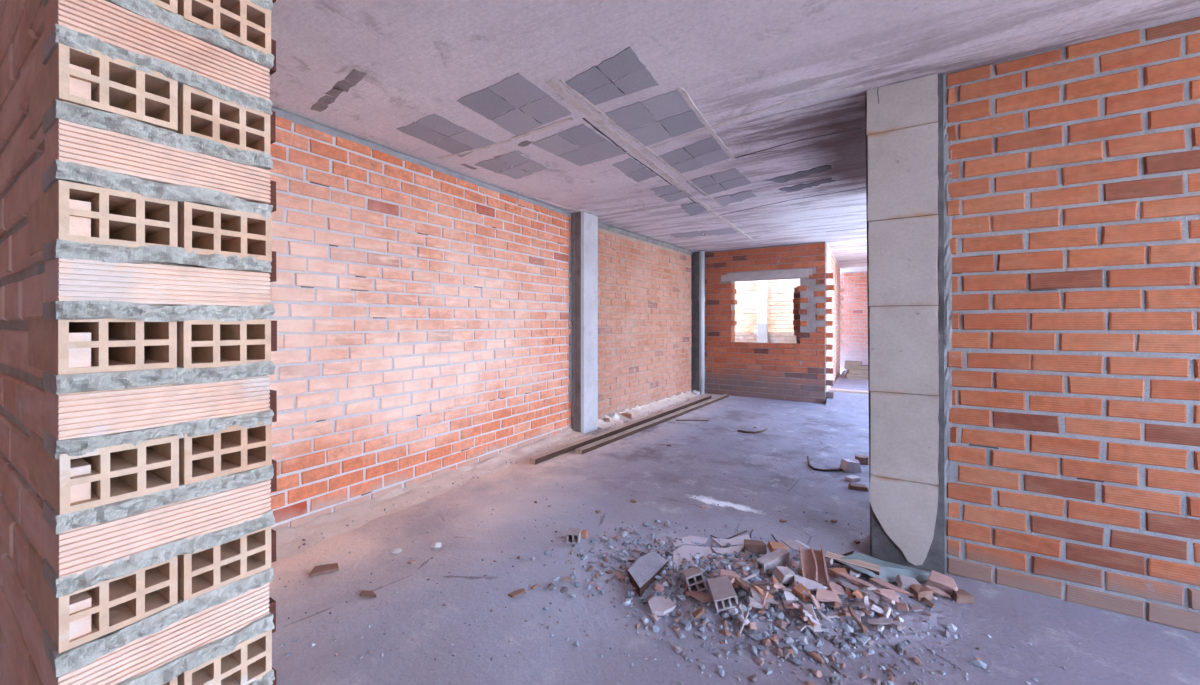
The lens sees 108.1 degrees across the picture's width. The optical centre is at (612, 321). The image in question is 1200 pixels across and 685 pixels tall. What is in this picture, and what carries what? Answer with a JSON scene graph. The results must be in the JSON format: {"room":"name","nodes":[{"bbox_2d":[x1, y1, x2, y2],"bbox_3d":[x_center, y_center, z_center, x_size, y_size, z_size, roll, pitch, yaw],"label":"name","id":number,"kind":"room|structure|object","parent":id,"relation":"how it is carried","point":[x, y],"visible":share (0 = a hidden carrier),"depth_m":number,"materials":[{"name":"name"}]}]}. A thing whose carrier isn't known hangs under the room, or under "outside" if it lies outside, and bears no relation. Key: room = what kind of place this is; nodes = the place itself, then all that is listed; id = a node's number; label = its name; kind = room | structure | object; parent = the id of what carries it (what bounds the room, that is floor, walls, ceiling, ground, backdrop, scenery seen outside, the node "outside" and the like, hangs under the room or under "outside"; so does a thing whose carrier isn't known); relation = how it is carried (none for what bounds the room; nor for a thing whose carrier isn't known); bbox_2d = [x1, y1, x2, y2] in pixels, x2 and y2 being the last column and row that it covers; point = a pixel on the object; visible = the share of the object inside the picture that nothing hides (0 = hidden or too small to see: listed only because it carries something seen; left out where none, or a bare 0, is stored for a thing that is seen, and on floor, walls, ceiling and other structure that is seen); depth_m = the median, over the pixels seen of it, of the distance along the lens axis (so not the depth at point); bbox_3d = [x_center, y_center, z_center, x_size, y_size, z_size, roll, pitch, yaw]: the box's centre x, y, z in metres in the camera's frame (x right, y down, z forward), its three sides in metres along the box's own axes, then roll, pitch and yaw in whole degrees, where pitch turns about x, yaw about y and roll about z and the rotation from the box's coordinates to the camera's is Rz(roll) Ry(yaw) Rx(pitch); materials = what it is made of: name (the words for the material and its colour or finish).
{"room":"building construction site","nodes":[
{"label":"building construction site","id":0,"kind":"room"},
{"bbox_2d":[268,116,571,530],"bbox_3d":[-2.437,0.037,2.218,0.134,2.633,7.270,0,0,31],"label":"wall","id":1,"kind":"structure","parent":0,"point":[421,315],"depth_m":3.38,"materials":[{"name":"brick"}]},
{"bbox_2d":[0,0,276,684],"bbox_3d":[-1.597,0.010,1.357,2.275,2.680,0.438,0,0,31],"label":"brick wall","id":2,"kind":"structure","parent":1,"relation":"attached to","point":[138,408],"depth_m":0.70,"materials":[{"name":"brick"}]},
{"bbox_2d":[271,107,572,426],"bbox_3d":[-2.424,0.011,2.210,0.123,2.678,7.270,0,0,31],"label":"trim","id":3,"kind":"structure","parent":1,"relation":"attached to","point":[306,122],"depth_m":3.69,"materials":[{"name":"concrete"}]},
{"bbox_2d":[598,228,691,418],"bbox_3d":[0.522,0.046,6.878,0.131,2.612,3.108,0,0,35],"label":"wall","id":4,"kind":"structure","parent":0,"point":[644,296],"depth_m":6.63,"materials":[{"name":"brick"}]},
{"bbox_2d":[598,221,692,254],"bbox_3d":[0.540,-1.290,6.865,0.137,0.089,3.108,0,0,35],"label":"trim","id":5,"kind":"structure","parent":4,"relation":"attached to","point":[604,226],"depth_m":6.61,"materials":[{"name":"concrete"}]},
{"bbox_2d":[268,393,1199,684],"bbox_3d":[1.390,1.450,2.198,6.700,0.200,11.400,0,0,31],"label":"floor","id":6,"kind":"structure","parent":0,"point":[1114,649],"depth_m":2.23,"materials":[{"name":"concrete"}]},
{"bbox_2d":[309,563,338,576],"bbox_3d":[-1.556,1.339,2.358,0.131,0.017,0.083,0,0,-20],"label":"shard","id":7,"kind":"object","parent":6,"relation":"on","point":[327,568],"visible":1,"depth_m":2.34,"materials":[{"name":"brick"}]},
{"bbox_2d":[360,590,375,597],"bbox_3d":[-1.202,1.340,2.144,0.094,0.016,0.026,0,0,7],"label":"shard","id":8,"kind":"object","parent":6,"relation":"on","point":[364,593],"visible":1,"depth_m":2.14,"materials":[{"name":"brick"}]},
{"bbox_2d":[276,391,701,558],"bbox_3d":[-0.392,1.302,5.031,0.460,0.101,7.089,0,0,32],"label":"ledge","id":9,"kind":"object","parent":6,"relation":"on","point":[290,541],"visible":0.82,"depth_m":3.41,"materials":[{"name":"concrete"}]},
{"bbox_2d":[508,588,525,597],"bbox_3d":[-0.476,1.343,2.153,0.080,0.013,0.034,0,0,-37],"label":"chip","id":10,"kind":"object","parent":6,"relation":"on","point":[519,592],"visible":1,"depth_m":2.15,"materials":[{"name":"brick"}]},
{"bbox_2d":[279,421,863,660],"bbox_3d":[1.247,1.347,4.169,2.420,0.016,7.044,0,0,43],"label":"crumbs","id":11,"kind":"object","parent":6,"relation":"on","point":[444,604],"visible":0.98,"depth_m":1.92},
{"bbox_2d":[567,528,580,543],"bbox_3d":[-0.240,1.319,2.687,0.075,0.060,0.082,0,0,6],"label":"brick","id":12,"kind":"object","parent":6,"relation":"on","point":[573,534],"visible":1,"depth_m":2.67,"materials":[{"name":"brick"}]},
{"bbox_2d":[571,212,597,433],"bbox_3d":[-0.399,0.010,5.427,0.295,2.681,0.329,0,0,31],"label":"concrete pillar","id":13,"kind":"structure","parent":6,"relation":"on","point":[584,227],"depth_m":5.29,"materials":[{"name":"concrete"}]},
{"bbox_2d":[529,395,710,464],"bbox_3d":[0.472,1.325,5.934,0.082,0.051,4.368,0,0,35],"label":"plank","id":14,"kind":"object","parent":6,"relation":"on","point":[561,450],"visible":0.97,"depth_m":5.12,"materials":[{"name":"wood"}]},
{"bbox_2d":[575,394,728,453],"bbox_3d":[0.852,1.329,6.165,0.091,0.043,4.180,0,0,35],"label":"plank","id":15,"kind":"object","parent":6,"relation":"on","point":[592,446],"visible":1,"depth_m":5.44,"materials":[{"name":"wood"}]},
{"bbox_2d":[672,536,707,548],"bbox_3d":[0.476,1.345,2.667,0.232,0.010,0.124,0,0,-7],"label":"plaster slab","id":16,"kind":"object","parent":6,"relation":"on","point":[688,539],"visible":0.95,"depth_m":2.66,"materials":[{"name":"paint"}]},
{"bbox_2d":[676,419,707,420],"bbox_3d":[1.083,1.343,5.963,0.439,0.015,0.034,0,0,0],"label":"stick","id":17,"kind":"object","parent":6,"relation":"on","point":[676,419],"visible":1,"depth_m":5.95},
{"bbox_2d":[690,252,705,390],"bbox_3d":[1.503,0.010,8.326,0.545,2.689,0.600,0,0,31],"label":"concrete pillar","id":18,"kind":"structure","parent":6,"relation":"on","point":[694,351],"depth_m":8.33,"materials":[{"name":"concrete"}]},
{"bbox_2d":[699,251,704,393],"bbox_3d":[1.666,0.010,8.156,0.114,2.680,0.114,0,0,31],"label":"downpipe","id":19,"kind":"object","parent":6,"relation":"on","point":[701,253],"visible":1,"depth_m":8.11,"materials":[{"name":"grey plastic"}]},
{"bbox_2d":[712,534,750,547],"bbox_3d":[0.744,1.343,2.667,0.244,0.010,0.108,0,0,-12],"label":"plaster slab","id":20,"kind":"object","parent":6,"relation":"on","point":[736,541],"visible":0.75,"depth_m":2.66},
{"bbox_2d":[738,428,767,432],"bbox_3d":[1.745,1.338,5.335,0.408,0.024,0.148,0,0,-11],"label":"strip","id":21,"kind":"object","parent":6,"relation":"on","point":[766,428],"visible":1,"depth_m":5.29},
{"bbox_2d":[483,504,1080,684],"bbox_3d":[0.659,1.286,2.062,2.360,0.153,1.250,0,0,31],"label":"rubble grit","id":22,"kind":"object","parent":6,"relation":"on","point":[930,628],"depth_m":1.94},
{"bbox_2d":[628,551,667,596],"bbox_3d":[0.173,1.320,2.294,0.148,0.050,0.345,0,0,31],"label":"concrete slab","id":23,"kind":"object","parent":22,"relation":"on","point":[642,573],"visible":0.9,"depth_m":2.27,"materials":[{"name":"concrete"}]},
{"bbox_2d":[653,583,664,591],"bbox_3d":[0.230,1.322,2.166,0.058,0.034,0.055,0,0,12],"label":"lump","id":24,"kind":"object","parent":22,"relation":"on","point":[657,587],"visible":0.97,"depth_m":2.15,"materials":[{"name":"brick"}]},
{"bbox_2d":[648,596,675,615],"bbox_3d":[0.219,1.329,2.039,0.130,0.018,0.109,0,0,-38],"label":"plaster slab","id":25,"kind":"object","parent":22,"relation":"on","point":[658,605],"visible":1,"depth_m":2.02,"materials":[{"name":"paint"}]},
{"bbox_2d":[673,545,711,569],"bbox_3d":[0.450,1.318,2.425,0.227,0.016,0.252,0,0,6],"label":"plaster slab","id":26,"kind":"object","parent":22,"relation":"on","point":[685,551],"visible":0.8,"depth_m":2.47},
{"bbox_2d":[682,567,706,591],"bbox_3d":[0.399,1.262,2.132,0.103,0.115,0.124,0,0,-1],"label":"brick","id":27,"kind":"object","parent":22,"relation":"on","point":[693,576],"visible":0.98,"depth_m":2.10,"materials":[{"name":"ceramic"}]},
{"bbox_2d":[692,606,704,619],"bbox_3d":[0.385,1.305,1.954,0.058,0.050,0.032,0,0,-10],"label":"shard","id":28,"kind":"object","parent":22,"relation":"on","point":[696,614],"visible":1,"depth_m":1.94,"materials":[{"name":"brick"}]},
{"bbox_2d":[688,590,711,601],"bbox_3d":[0.412,1.297,2.057,0.116,0.023,0.053,0,0,21],"label":"shard","id":29,"kind":"object","parent":22,"relation":"on","point":[701,596],"visible":0.78,"depth_m":2.05,"materials":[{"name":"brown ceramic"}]},
{"bbox_2d":[707,575,737,611],"bbox_3d":[0.501,1.239,1.991,0.112,0.102,0.138,0,0,-3],"label":"brick","id":30,"kind":"object","parent":22,"relation":"on","point":[721,589],"visible":1,"depth_m":1.96,"materials":[{"name":"brick"}]},
{"bbox_2d":[711,544,743,554],"bbox_3d":[0.688,1.322,2.509,0.218,0.014,0.103,0,0,-9],"label":"plaster slab","id":31,"kind":"object","parent":22,"relation":"on","point":[730,550],"visible":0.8,"depth_m":2.52,"materials":[{"name":"paint"}]},
{"bbox_2d":[718,565,739,586],"bbox_3d":[0.558,1.244,2.130,0.116,0.066,0.090,0,0,-7],"label":"brick piece","id":32,"kind":"object","parent":22,"relation":"on","point":[729,573],"visible":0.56,"depth_m":2.11,"materials":[{"name":"brick"}]},
{"bbox_2d":[735,577,752,590],"bbox_3d":[0.621,1.244,2.066,0.057,0.038,0.123,0,0,-30],"label":"shard","id":33,"kind":"object","parent":22,"relation":"on","point":[743,584],"visible":0.78,"depth_m":2.06,"materials":[{"name":"brick"}]},
{"bbox_2d":[740,611,749,634],"bbox_3d":[0.572,1.300,1.885,0.022,0.063,0.089,0,0,32],"label":"shard","id":34,"kind":"object","parent":22,"relation":"on","point":[746,613],"visible":1,"depth_m":1.89,"materials":[{"name":"ceramic"}]},
{"bbox_2d":[739,614,750,625],"bbox_3d":[0.576,1.306,1.904,0.043,0.047,0.043,0,0,-32],"label":"shard","id":35,"kind":"object","parent":22,"relation":"on","point":[741,617],"visible":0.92,"depth_m":1.89,"materials":[{"name":"purple paint"}]},
{"bbox_2d":[749,622,756,630],"bbox_3d":[0.603,1.318,1.884,0.037,0.029,0.033,0,0,-5],"label":"shard","id":36,"kind":"object","parent":22,"relation":"on","point":[752,626],"visible":1,"depth_m":1.87,"materials":[{"name":"pink ceramic"}]},
{"bbox_2d":[747,597,762,608],"bbox_3d":[0.639,1.262,1.948,0.074,0.044,0.042,0,0,1],"label":"shard","id":37,"kind":"object","parent":22,"relation":"on","point":[752,602],"visible":0.94,"depth_m":1.94,"materials":[{"name":"ceramic"}]},
{"bbox_2d":[759,591,767,606],"bbox_3d":[0.671,1.252,1.965,0.033,0.054,0.084,0,0,40],"label":"shard","id":38,"kind":"object","parent":37,"relation":"on","point":[762,602],"visible":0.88,"depth_m":1.96,"materials":[{"name":"pink ceramic"}]},
{"bbox_2d":[750,586,779,604],"bbox_3d":[0.676,1.249,1.964,0.136,0.039,0.061,0,0,35],"label":"shard","id":39,"kind":"object","parent":37,"relation":"on","point":[754,593],"visible":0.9,"depth_m":1.97,"materials":[{"name":"ceramic"}]},
{"bbox_2d":[753,585,773,599],"bbox_3d":[0.685,1.238,1.978,0.095,0.063,0.040,0,0,12],"label":"shard","id":40,"kind":"object","parent":39,"relation":"on","point":[759,590],"visible":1,"depth_m":1.98,"materials":[{"name":"brick"}]},
{"bbox_2d":[744,539,766,553],"bbox_3d":[0.818,1.294,2.507,0.126,0.054,0.053,0,0,11],"label":"brick piece","id":41,"kind":"object","parent":22,"relation":"on","point":[754,546],"visible":0.99,"depth_m":2.49,"materials":[{"name":"brick"}]},
{"bbox_2d":[751,580,770,586],"bbox_3d":[0.696,1.236,2.049,0.092,0.054,0.029,0,0,28],"label":"shard","id":42,"kind":"object","parent":22,"relation":"on","point":[762,582],"visible":0.78,"depth_m":2.04,"materials":[{"name":"ceramic"}]},
{"bbox_2d":[759,580,777,592],"bbox_3d":[0.709,1.234,2.033,0.057,0.050,0.141,0,0,-25],"label":"shard","id":43,"kind":"object","parent":22,"relation":"on","point":[772,589],"visible":0.58,"depth_m":1.99,"materials":[{"name":"ceramic"}]},
{"bbox_2d":[767,541,787,552],"bbox_3d":[0.924,1.282,2.468,0.120,0.058,0.108,0,0,-26],"label":"brick piece","id":44,"kind":"object","parent":22,"relation":"on","point":[772,546],"visible":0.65,"depth_m":2.46,"materials":[{"name":"brick"}]},
{"bbox_2d":[773,566,795,583],"bbox_3d":[0.838,1.238,2.128,0.096,0.073,0.076,0,0,-25],"label":"brick piece","id":45,"kind":"object","parent":22,"relation":"on","point":[783,574],"visible":0.89,"depth_m":2.11,"materials":[{"name":"brick"}]},
{"bbox_2d":[782,598,797,603],"bbox_3d":[0.803,1.265,1.974,0.071,0.033,0.026,0,0,-8],"label":"shard","id":46,"kind":"object","parent":22,"relation":"on","point":[784,601],"visible":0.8,"depth_m":1.97,"materials":[{"name":"concrete"}]},
{"bbox_2d":[783,591,798,600],"bbox_3d":[0.810,1.243,1.983,0.063,0.041,0.039,0,0,-3],"label":"shard","id":47,"kind":"object","parent":46,"relation":"on","point":[788,596],"visible":1,"depth_m":1.97,"materials":[{"name":"purple paint"}]},
{"bbox_2d":[781,540,805,551],"bbox_3d":[1.048,1.292,2.510,0.150,0.044,0.054,0,0,32],"label":"shard","id":48,"kind":"object","parent":22,"relation":"on","point":[792,544],"visible":0.8,"depth_m":2.51,"materials":[{"name":"ceramic"}]},
{"bbox_2d":[791,584,810,601],"bbox_3d":[0.876,1.249,2.008,0.057,0.046,0.085,0,0,-27],"label":"brick piece","id":49,"kind":"object","parent":22,"relation":"on","point":[797,590],"visible":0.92,"depth_m":2.00,"materials":[{"name":"brick"}]},
{"bbox_2d":[795,622,809,630],"bbox_3d":[0.813,1.308,1.869,0.066,0.017,0.029,0,0,-34],"label":"shard","id":50,"kind":"object","parent":22,"relation":"on","point":[802,626],"visible":1,"depth_m":1.86,"materials":[{"name":"ceramic"}]},
{"bbox_2d":[794,574,826,590],"bbox_3d":[0.920,1.242,2.076,0.162,0.034,0.094,0,0,-9],"label":"shard","id":51,"kind":"object","parent":22,"relation":"on","point":[811,585],"visible":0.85,"depth_m":2.06,"materials":[{"name":"purple paint"}]},
{"bbox_2d":[799,546,828,584],"bbox_3d":[1.000,1.220,2.164,0.122,0.168,0.192,0,0,15],"label":"brick","id":52,"kind":"object","parent":22,"relation":"on","point":[813,563],"visible":0.84,"depth_m":2.16,"materials":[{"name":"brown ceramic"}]},
{"bbox_2d":[806,624,822,631],"bbox_3d":[0.866,1.304,1.854,0.074,0.030,0.027,0,0,7],"label":"shard","id":53,"kind":"object","parent":22,"relation":"on","point":[817,628],"visible":1,"depth_m":1.85,"materials":[{"name":"purple paint"}]},
{"bbox_2d":[802,608,819,624],"bbox_3d":[0.859,1.278,1.885,0.035,0.055,0.079,0,0,-27],"label":"shard","id":54,"kind":"object","parent":53,"relation":"on","point":[811,619],"visible":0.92,"depth_m":1.87,"materials":[{"name":"purple paint"}]},
{"bbox_2d":[802,604,816,619],"bbox_3d":[0.858,1.262,1.901,0.040,0.046,0.068,0,0,0],"label":"shard","id":55,"kind":"object","parent":54,"relation":"on","point":[808,607],"visible":0.85,"depth_m":1.90,"materials":[{"name":"concrete"}]},
{"bbox_2d":[810,594,819,609],"bbox_3d":[0.909,1.249,1.949,0.042,0.048,0.061,0,0,-14],"label":"shard","id":56,"kind":"object","parent":22,"relation":"on","point":[816,603],"visible":1,"depth_m":1.94,"materials":[{"name":"pink ceramic"}]},
{"bbox_2d":[816,610,833,624],"bbox_3d":[0.922,1.287,1.897,0.029,0.023,0.084,0,0,-39],"label":"shard","id":57,"kind":"object","parent":22,"relation":"on","point":[825,617],"visible":1,"depth_m":1.89,"materials":[{"name":"purple paint"}]},
{"bbox_2d":[815,589,841,604],"bbox_3d":[0.973,1.260,1.993,0.138,0.049,0.058,0,0,-7],"label":"shard","id":58,"kind":"object","parent":22,"relation":"on","point":[821,594],"visible":0.96,"depth_m":1.98,"materials":[{"name":"pink ceramic"}]},
{"bbox_2d":[827,582,844,594],"bbox_3d":[1.060,1.266,2.067,0.080,0.038,0.084,0,0,2],"label":"shard","id":59,"kind":"object","parent":22,"relation":"on","point":[832,586],"visible":0.94,"depth_m":2.05,"materials":[{"name":"pink ceramic"}]},
{"bbox_2d":[828,568,851,581],"bbox_3d":[1.153,1.264,2.193,0.058,0.032,0.115,0,0,-44],"label":"shard","id":60,"kind":"object","parent":22,"relation":"on","point":[833,570],"visible":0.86,"depth_m":2.20,"materials":[{"name":"brick"}]},
{"bbox_2d":[852,590,870,605],"bbox_3d":[1.143,1.272,2.012,0.088,0.068,0.040,0,0,2],"label":"shard","id":61,"kind":"object","parent":22,"relation":"on","point":[857,593],"visible":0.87,"depth_m":2.00,"materials":[{"name":"brick"}]},
{"bbox_2d":[860,623,867,632],"bbox_3d":[1.073,1.309,1.861,0.024,0.029,0.040,0,0,11],"label":"shard","id":62,"kind":"object","parent":22,"relation":"on","point":[863,627],"visible":1,"depth_m":1.85,"materials":[{"name":"brick"}]},
{"bbox_2d":[847,605,861,626],"bbox_3d":[1.056,1.283,1.901,0.025,0.052,0.072,0,0,-33],"label":"shard","id":63,"kind":"object","parent":62,"relation":"on","point":[853,614],"visible":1,"depth_m":1.90,"materials":[{"name":"brick"}]},
{"bbox_2d":[852,588,880,603],"bbox_3d":[1.197,1.286,2.056,0.054,0.032,0.113,0,0,-42],"label":"shard","id":64,"kind":"object","parent":22,"relation":"on","point":[874,598],"visible":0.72,"depth_m":2.02,"materials":[{"name":"ceramic"}]},
{"bbox_2d":[834,578,869,597],"bbox_3d":[1.158,1.276,2.085,0.074,0.043,0.173,0,0,-43],"label":"shard","id":65,"kind":"object","parent":64,"relation":"on","point":[848,585],"visible":0.9,"depth_m":2.08,"materials":[{"name":"concrete"}]},
{"bbox_2d":[863,595,869,610],"bbox_3d":[1.150,1.284,1.975,0.027,0.047,0.086,0,0,22],"label":"shard","id":66,"kind":"object","parent":22,"relation":"on","point":[866,605],"visible":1,"depth_m":1.97,"materials":[{"name":"purple paint"}]},
{"bbox_2d":[870,604,883,613],"bbox_3d":[1.182,1.288,1.946,0.096,0.058,0.030,0,0,-19],"label":"shard","id":67,"kind":"object","parent":22,"relation":"on","point":[873,607],"visible":0.88,"depth_m":1.94,"materials":[{"name":"purple paint"}]},
{"bbox_2d":[867,619,892,624],"bbox_3d":[1.149,1.283,1.868,0.096,0.064,0.038,0,0,38],"label":"shard","id":68,"kind":"object","parent":22,"relation":"on","point":[870,621],"visible":1,"depth_m":1.86,"materials":[{"name":"purple paint"}]},
{"bbox_2d":[837,553,928,582],"bbox_3d":[1.462,1.304,2.315,0.519,0.077,0.188,0,0,-11],"label":"plastic sheet","id":69,"kind":"object","parent":22,"relation":"on","point":[889,571],"visible":0.79,"depth_m":2.28,"materials":[{"name":"plastic"}]},
{"bbox_2d":[825,551,880,575],"bbox_3d":[1.273,1.281,2.315,0.253,0.018,0.071,0,0,35],"label":"wood board","id":70,"kind":"object","parent":69,"relation":"on","point":[874,568],"visible":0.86,"depth_m":2.30,"materials":[{"name":"wood"}]},
{"bbox_2d":[883,606,890,617],"bbox_3d":[1.223,1.298,1.947,0.077,0.034,0.032,0,0,-43],"label":"shard","id":71,"kind":"object","parent":22,"relation":"on","point":[887,610],"visible":1,"depth_m":1.94,"materials":[{"name":"purple paint"}]},
{"bbox_2d":[869,578,913,596],"bbox_3d":[1.345,1.283,2.108,0.036,0.029,0.182,0,0,-41],"label":"shard","id":72,"kind":"object","parent":22,"relation":"on","point":[878,581],"visible":0.97,"depth_m":2.11,"materials":[{"name":"brick"}]},
{"bbox_2d":[890,620,901,630],"bbox_3d":[1.220,1.308,1.879,0.042,0.033,0.074,0,0,32],"label":"shard","id":73,"kind":"object","parent":22,"relation":"on","point":[896,624],"visible":0.92,"depth_m":1.86,"materials":[{"name":"ceramic"}]},
{"bbox_2d":[896,602,908,610],"bbox_3d":[1.328,1.306,1.996,0.056,0.034,0.036,0,0,42],"label":"shard","id":74,"kind":"object","parent":22,"relation":"on","point":[900,606],"visible":1,"depth_m":1.99,"materials":[{"name":"brick"}]},
{"bbox_2d":[871,588,899,602],"bbox_3d":[1.293,1.292,2.069,0.127,0.041,0.062,0,0,33],"label":"shard","id":75,"kind":"object","parent":74,"relation":"on","point":[891,594],"visible":0.72,"depth_m":2.05,"materials":[{"name":"pink ceramic"}]},
{"bbox_2d":[836,572,880,592],"bbox_3d":[1.189,1.259,2.112,0.192,0.028,0.031,0,0,40],"label":"shard","id":76,"kind":"object","parent":75,"relation":"on","point":[842,574],"visible":0.94,"depth_m":2.11,"materials":[{"name":"brick"}]},
{"bbox_2d":[911,604,922,611],"bbox_3d":[1.395,1.314,2.002,0.034,0.033,0.068,0,0,17],"label":"shard","id":77,"kind":"object","parent":22,"relation":"on","point":[916,607],"visible":1,"depth_m":1.99,"materials":[{"name":"purple paint"}]},
{"bbox_2d":[910,584,932,601],"bbox_3d":[1.496,1.312,2.110,0.088,0.049,0.063,0,0,-9],"label":"brick piece","id":78,"kind":"object","parent":22,"relation":"on","point":[920,592],"visible":0.9,"depth_m":2.09,"materials":[{"name":"brick"}]},
{"label":"shard","id":79,"kind":"object","parent":78,"relation":"on","visible":0},
{"bbox_2d":[895,574,920,592],"bbox_3d":[1.467,1.304,2.165,0.132,0.061,0.082,0,0,16],"label":"brick piece","id":80,"kind":"object","parent":79,"relation":"on","point":[904,582],"visible":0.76,"depth_m":2.16,"materials":[{"name":"ceramic"}]},
{"bbox_2d":[925,585,950,597],"bbox_3d":[1.590,1.329,2.155,0.134,0.030,0.035,0,0,41],"label":"shard","id":81,"kind":"object","parent":22,"relation":"on","point":[937,591],"visible":0.73,"depth_m":2.14,"materials":[{"name":"pink ceramic"}]},
{"label":"shard","id":82,"kind":"object","parent":22,"relation":"on","visible":0},
{"bbox_2d":[784,603,800,608],"bbox_3d":[0.805,1.255,1.920,0.092,0.056,0.041,0,0,-18],"label":"shard","id":83,"kind":"object","parent":82,"relation":"on","point":[789,605],"visible":0.98,"depth_m":1.91,"materials":[{"name":"brick"}]},
{"bbox_2d":[807,456,842,470],"bbox_3d":[1.903,1.325,4.031,0.204,0.050,0.353,0,0,-32],"label":"rod","id":84,"kind":"object","parent":6,"relation":"on","point":[808,460],"visible":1,"depth_m":3.94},
{"bbox_2d":[840,459,860,471],"bbox_3d":[2.171,1.303,3.967,0.146,0.096,0.131,0,0,3],"label":"chunk","id":85,"kind":"object","parent":6,"relation":"on","point":[848,465],"visible":1,"depth_m":3.92,"materials":[{"name":"grey concrete"}]},
{"bbox_2d":[845,475,860,481],"bbox_3d":[2.050,1.335,3.717,0.107,0.032,0.080,0,0,-20],"label":"chunk","id":86,"kind":"object","parent":6,"relation":"on","point":[852,478],"visible":1,"depth_m":3.69,"materials":[{"name":"grey concrete"}]},
{"bbox_2d":[848,483,868,491],"bbox_3d":[1.984,1.335,3.520,0.153,0.032,0.101,0,0,20],"label":"brick piece","id":87,"kind":"object","parent":6,"relation":"on","point":[853,486],"visible":1,"depth_m":3.50,"materials":[{"name":"brick"}]},
{"bbox_2d":[855,454,868,464],"bbox_3d":[2.379,1.312,4.154,0.130,0.078,0.122,0,0,20],"label":"chunk","id":88,"kind":"object","parent":6,"relation":"on","point":[864,460],"visible":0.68,"depth_m":4.12,"materials":[{"name":"brown ceramic"}]},
{"bbox_2d":[865,73,944,574],"bbox_3d":[1.694,-0.040,2.549,0.368,2.779,0.345,0,0,31],"label":"concrete pillar","id":89,"kind":"structure","parent":6,"relation":"on","point":[904,120],"depth_m":2.40,"materials":[{"name":"concrete"}]},
{"bbox_2d":[951,589,973,604],"bbox_3d":[1.691,1.331,2.094,0.078,0.041,0.123,0,0,11],"label":"brick piece","id":90,"kind":"object","parent":6,"relation":"on","point":[960,596],"visible":1,"depth_m":2.09,"materials":[{"name":"brick"}]},
{"bbox_2d":[925,570,957,594],"bbox_3d":[1.655,1.306,2.183,0.138,0.070,0.087,0,0,44],"label":"brick piece","id":91,"kind":"object","parent":90,"relation":"on","point":[947,584],"visible":0.83,"depth_m":2.17,"materials":[{"name":"brick"}]},
{"bbox_2d":[269,0,1199,272],"bbox_3d":[1.617,-1.467,4.425,8.530,0.286,17.123,0,0,17],"label":"ceiling","id":92,"kind":"structure","parent":0,"point":[695,126],"depth_m":2.44,"materials":[{"name":"concrete"}]},
{"bbox_2d":[735,279,799,342],"bbox_3d":[3.086,-0.399,11.755,5.100,3.703,0.133,0,0,31],"label":"wall","id":93,"kind":"structure","parent":0,"point":[780,292],"depth_m":11.11,"materials":[{"name":"brick"}]},
{"bbox_2d":[705,242,833,403],"bbox_3d":[2.693,0.015,7.793,2.273,2.670,0.258,0,0,31],"label":"wall","id":94,"kind":"structure","parent":0,"point":[798,372],"depth_m":7.62,"materials":[{"name":"red brick"}]},
{"bbox_2d":[793,287,799,342],"bbox_3d":[3.430,0.357,7.895,0.312,1.985,0.220,0,0,31],"label":"wall pier","id":95,"kind":"object","parent":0,"point":[796,322],"visible":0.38,"depth_m":7.93,"materials":[{"name":"red brick"}]},
{"bbox_2d":[827,245,843,391],"bbox_3d":[4.637,0.011,9.111,0.225,2.681,4.010,0,0,30],"label":"wall","id":96,"kind":"structure","parent":0,"point":[832,266],"depth_m":8.95,"materials":[{"name":"brick"}]},
{"bbox_2d":[826,369,868,409],"bbox_3d":[5.689,1.370,8.912,1.900,0.360,5.660,0,0,31],"label":"floor","id":97,"kind":"structure","parent":0,"point":[840,399],"depth_m":7.15,"materials":[{"name":"concrete"}]},
{"bbox_2d":[829,388,868,393],"bbox_3d":[4.303,1.175,7.202,1.301,0.030,0.164,0,0,34],"label":"wood board","id":98,"kind":"object","parent":97,"relation":"on","point":[830,389],"visible":0.45,"depth_m":7.37,"materials":[{"name":"wood"}]},
{"bbox_2d":[846,373,867,379],"bbox_3d":[5.212,1.135,9.062,0.620,0.111,0.165,0,0,23],"label":"block","id":99,"kind":"object","parent":97,"relation":"on","point":[848,376],"visible":0.55,"depth_m":9.03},
{"bbox_2d":[847,369,867,373],"bbox_3d":[5.222,1.038,9.086,0.560,0.080,0.223,0,0,19],"label":"block","id":100,"kind":"object","parent":99,"relation":"on","point":[850,371],"visible":0.52,"depth_m":9.03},
{"bbox_2d":[844,365,867,369],"bbox_3d":[5.172,0.951,9.165,0.520,0.090,0.203,0,0,28],"label":"block","id":101,"kind":"object","parent":100,"relation":"on","point":[855,367],"visible":0.77,"depth_m":9.09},
{"bbox_2d":[845,360,861,364],"bbox_3d":[5.072,0.864,9.177,0.300,0.080,0.104,0,0,43],"label":"block","id":102,"kind":"object","parent":101,"relation":"on","point":[846,361],"visible":1,"depth_m":9.13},
{"bbox_2d":[840,271,867,368],"bbox_3d":[7.336,-0.038,11.052,2.900,2.583,0.133,0,0,31],"label":"wall","id":103,"kind":"structure","parent":0,"point":[854,337],"depth_m":11.54,"materials":[{"name":"pink brick"}]},
{"bbox_2d":[946,15,1199,632],"bbox_3d":[3.157,0.010,1.623,3.080,2.680,0.213,0,0,31],"label":"wall","id":104,"kind":"structure","parent":0,"point":[1074,189],"depth_m":2.07,"materials":[{"name":"orange brick"}]},
{"bbox_2d":[943,73,951,573],"bbox_3d":[1.803,0.009,2.355,0.045,2.681,0.062,0,0,31],"label":"trim","id":105,"kind":"structure","parent":104,"relation":"attached to","point":[947,219],"depth_m":2.33,"materials":[{"name":"concrete"}]},
{"bbox_3d":[2.072,1.580,3.421,32.000,0.340,32.000,0,0,31],"label":"ground","id":106,"kind":"structure","parent":0,"visible":0},
{"bbox_2d":[757,280,767,342],"bbox_3d":[3.833,-0.420,11.146,0.250,3.660,0.140,0,0,31],"label":"concrete pillar","id":107,"kind":"structure","parent":106,"relation":"on","point":[762,285],"depth_m":11.08,"materials":[{"name":"concrete"}]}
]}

